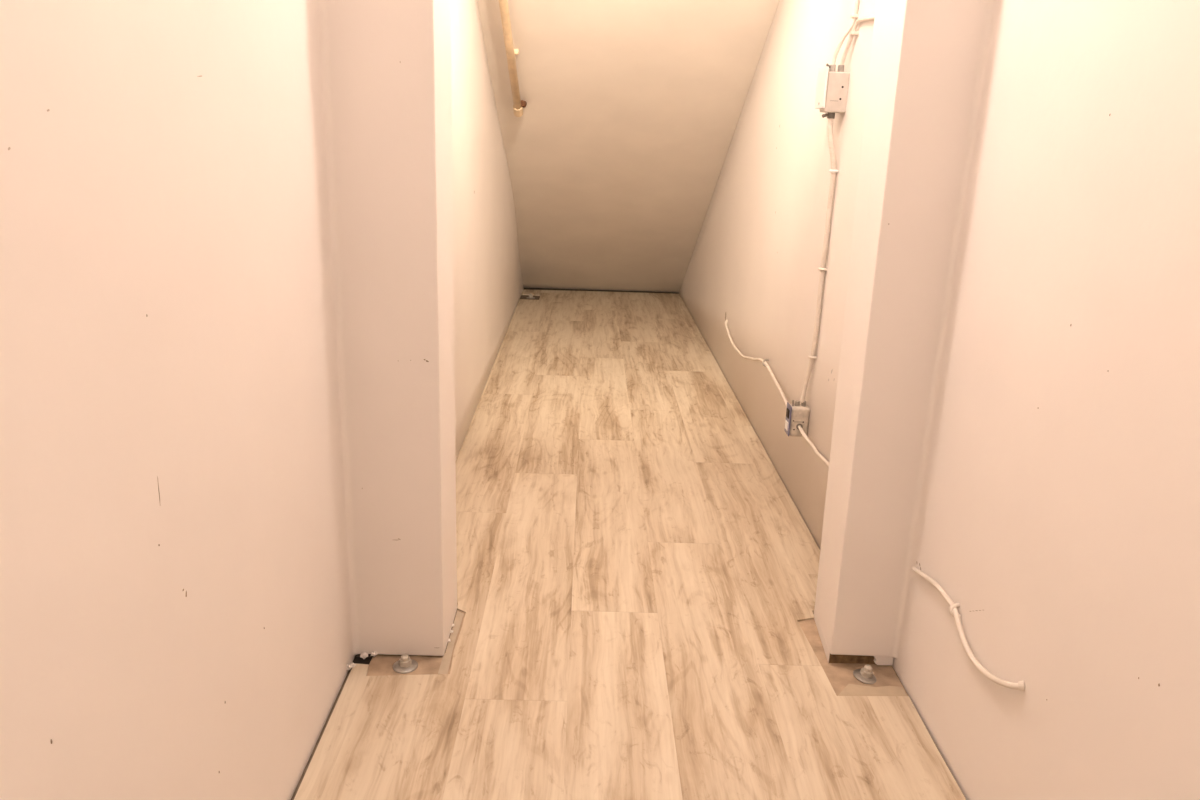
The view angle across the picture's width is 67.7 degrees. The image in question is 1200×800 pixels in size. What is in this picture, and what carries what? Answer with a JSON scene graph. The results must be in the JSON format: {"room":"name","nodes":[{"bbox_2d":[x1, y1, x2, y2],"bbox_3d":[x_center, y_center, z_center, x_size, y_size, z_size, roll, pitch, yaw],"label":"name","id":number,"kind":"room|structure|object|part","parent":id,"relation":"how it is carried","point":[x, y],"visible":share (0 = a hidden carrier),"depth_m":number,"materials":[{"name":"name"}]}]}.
{"room":"under-stairs storage closet","nodes":[
{"label":"under-stairs storage closet","id":0,"kind":"room"},
{"bbox_2d":[0,0,354,799],"bbox_3d":[-0.546,-0.155,-0.051,0.151,2.510,3.403,2,17,-1],"label":"wall","id":1,"kind":"structure","parent":0,"point":[175,615],"depth_m":1.02,"materials":[{"name":"paint"}]},
{"bbox_2d":[317,0,456,669],"bbox_3d":[-0.415,-0.484,1.691,0.242,2.128,0.286,2,17,-1],"label":"column","id":2,"kind":"structure","parent":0,"point":[386,64],"depth_m":1.72,"materials":[{"name":"paint"}]},
{"bbox_2d":[367,610,465,675],"bbox_3d":[-0.401,0.537,1.982,0.181,0.005,0.283,2,17,-1],"label":"trim","id":3,"kind":"structure","parent":2,"relation":"attached to","point":[380,665],"depth_m":1.91,"materials":[{"name":"brown wood"}]},
{"bbox_2d":[393,654,417,673],"bbox_3d":[-0.411,0.551,1.888,0.053,0.028,0.053,-2,17,-12],"label":"bolt","id":4,"kind":"object","parent":3,"relation":"on","point":[404,665],"visible":1,"depth_m":1.88,"materials":[{"name":"metal"}]},
{"bbox_2d":[451,0,523,458],"bbox_3d":[-0.537,-1.323,3.779,0.184,2.510,4.570,2,17,-1],"label":"wall","id":5,"kind":"structure","parent":0,"point":[488,283],"depth_m":3.42,"materials":[{"name":"paint"}]},
{"bbox_2d":[477,0,779,292],"bbox_3d":[0.083,-1.439,3.890,1.380,2.684,4.720,2,17,-1],"label":"ceiling","id":6,"kind":"structure","parent":0,"point":[616,153],"depth_m":4.08,"materials":[{"name":"white paint"}]},
{"bbox_2d":[498,0,526,116],"bbox_3d":[-0.328,-1.506,2.846,0.063,1.136,1.986,2,17,-1],"label":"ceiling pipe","id":7,"kind":"object","parent":6,"relation":"hanging from","point":[519,104],"visible":1,"depth_m":3.53,"materials":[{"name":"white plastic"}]},
{"bbox_2d":[291,288,966,799],"bbox_3d":[0.041,0.368,2.674,1.700,0.060,8.300,2,17,-1],"label":"floor","id":8,"kind":"structure","parent":0,"point":[637,573],"depth_m":2.10,"materials":[{"name":"laminate"}]},
{"bbox_2d":[679,0,875,549],"bbox_3d":[0.705,-1.287,3.801,0.171,2.510,4.570,2,17,-1],"label":"wall","id":9,"kind":"structure","parent":0,"point":[754,263],"depth_m":2.98,"materials":[{"name":"paint"}]},
{"bbox_2d":[724,319,787,406],"bbox_3d":[0.594,-0.150,3.440,0.029,0.119,1.566,2,17,-1],"label":"electrical cable","id":10,"kind":"object","parent":9,"relation":"attached to","point":[764,362],"visible":0.88,"depth_m":3.23,"materials":[{"name":"plastic"}]},
{"bbox_2d":[784,400,809,436],"bbox_3d":[0.587,0.052,2.659,0.063,0.108,0.054,2,17,-1],"label":"outlet box","id":11,"kind":"object","parent":9,"relation":"attached to","point":[797,414],"visible":0.96,"depth_m":2.64,"materials":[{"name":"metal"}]},
{"bbox_3d":[0.560,0.057,2.660,0.004,0.091,0.054,2,17,-1],"label":"plate","id":12,"kind":"part","parent":11,"relation":"part of","materials":[{"name":"white plastic"}]},
{"bbox_2d":[798,425,828,466],"bbox_3d":[0.610,0.176,2.376,0.026,0.040,0.571,1,17,-3],"label":"electrical cable","id":13,"kind":"object","parent":9,"relation":"attached to","point":[804,435],"visible":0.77,"depth_m":2.55,"materials":[{"name":"white plastic"}]},
{"bbox_2d":[800,118,838,402],"bbox_3d":[0.614,-0.371,2.508,0.040,0.805,0.059,2,17,-1],"label":"conduit","id":14,"kind":"object","parent":9,"relation":"attached to","point":[833,170],"visible":1,"depth_m":2.49,"materials":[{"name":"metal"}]},
{"bbox_2d":[815,63,849,118],"bbox_3d":[0.618,-0.821,2.380,0.065,0.136,0.092,2,17,-1],"label":"switch box","id":15,"kind":"object","parent":9,"relation":"attached to","point":[832,86],"visible":1,"depth_m":2.35,"materials":[{"name":"paint"}]},
{"bbox_3d":[0.589,-0.829,2.377,0.005,0.103,0.092,2,17,-1],"label":"plate","id":16,"kind":"part","parent":15,"relation":"part of","materials":[{"name":"white plastic"}]},
{"bbox_2d":[831,0,858,64],"bbox_3d":[0.643,-1.159,2.237,0.024,0.607,0.066,-11,22,-37],"label":"electrical cable","id":17,"kind":"object","parent":9,"relation":"attached to","point":[854,15],"visible":1,"depth_m":2.29,"materials":[{"name":"white plastic"}]},
{"bbox_2d":[840,15,874,64],"bbox_3d":[0.644,-0.847,2.071,0.026,0.111,0.545,2,17,-1],"label":"electrical cable","id":18,"kind":"object","parent":9,"relation":"attached to","point":[853,32],"visible":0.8,"depth_m":2.27,"materials":[{"name":"white plastic"}]},
{"bbox_2d":[814,0,995,664],"bbox_3d":[0.621,-0.461,1.732,0.204,2.126,0.238,2,17,-1],"label":"pillar","id":19,"kind":"structure","parent":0,"point":[928,59],"depth_m":1.74,"materials":[{"name":"paint"}]},
{"bbox_2d":[798,619,907,695],"bbox_3d":[0.552,0.569,1.988,0.172,0.005,0.320,2,17,-1],"label":"trim","id":20,"kind":"structure","parent":19,"relation":"attached to","point":[840,676],"depth_m":1.91,"materials":[{"name":"brown wood"}]},
{"bbox_2d":[853,665,875,683],"bbox_3d":[0.568,0.581,1.908,0.052,0.032,0.053,2,17,0],"label":"bolt","id":21,"kind":"object","parent":20,"relation":"on","point":[865,674],"visible":1,"depth_m":1.90,"materials":[{"name":"metal"}]},
{"bbox_2d":[892,0,1199,799],"bbox_3d":[0.772,-0.116,-0.027,0.151,2.510,3.403,2,17,-1],"label":"wall","id":22,"kind":"structure","parent":0,"point":[1060,507],"depth_m":1.27,"materials":[{"name":"paint"}]},
{"bbox_2d":[912,565,1024,691],"bbox_3d":[0.646,0.397,1.611,0.027,0.063,0.479,2,17,-1],"label":"electrical cable","id":23,"kind":"object","parent":22,"relation":"attached to","point":[1020,685],"visible":1,"depth_m":1.58,"materials":[{"name":"white plastic"}]}
]}

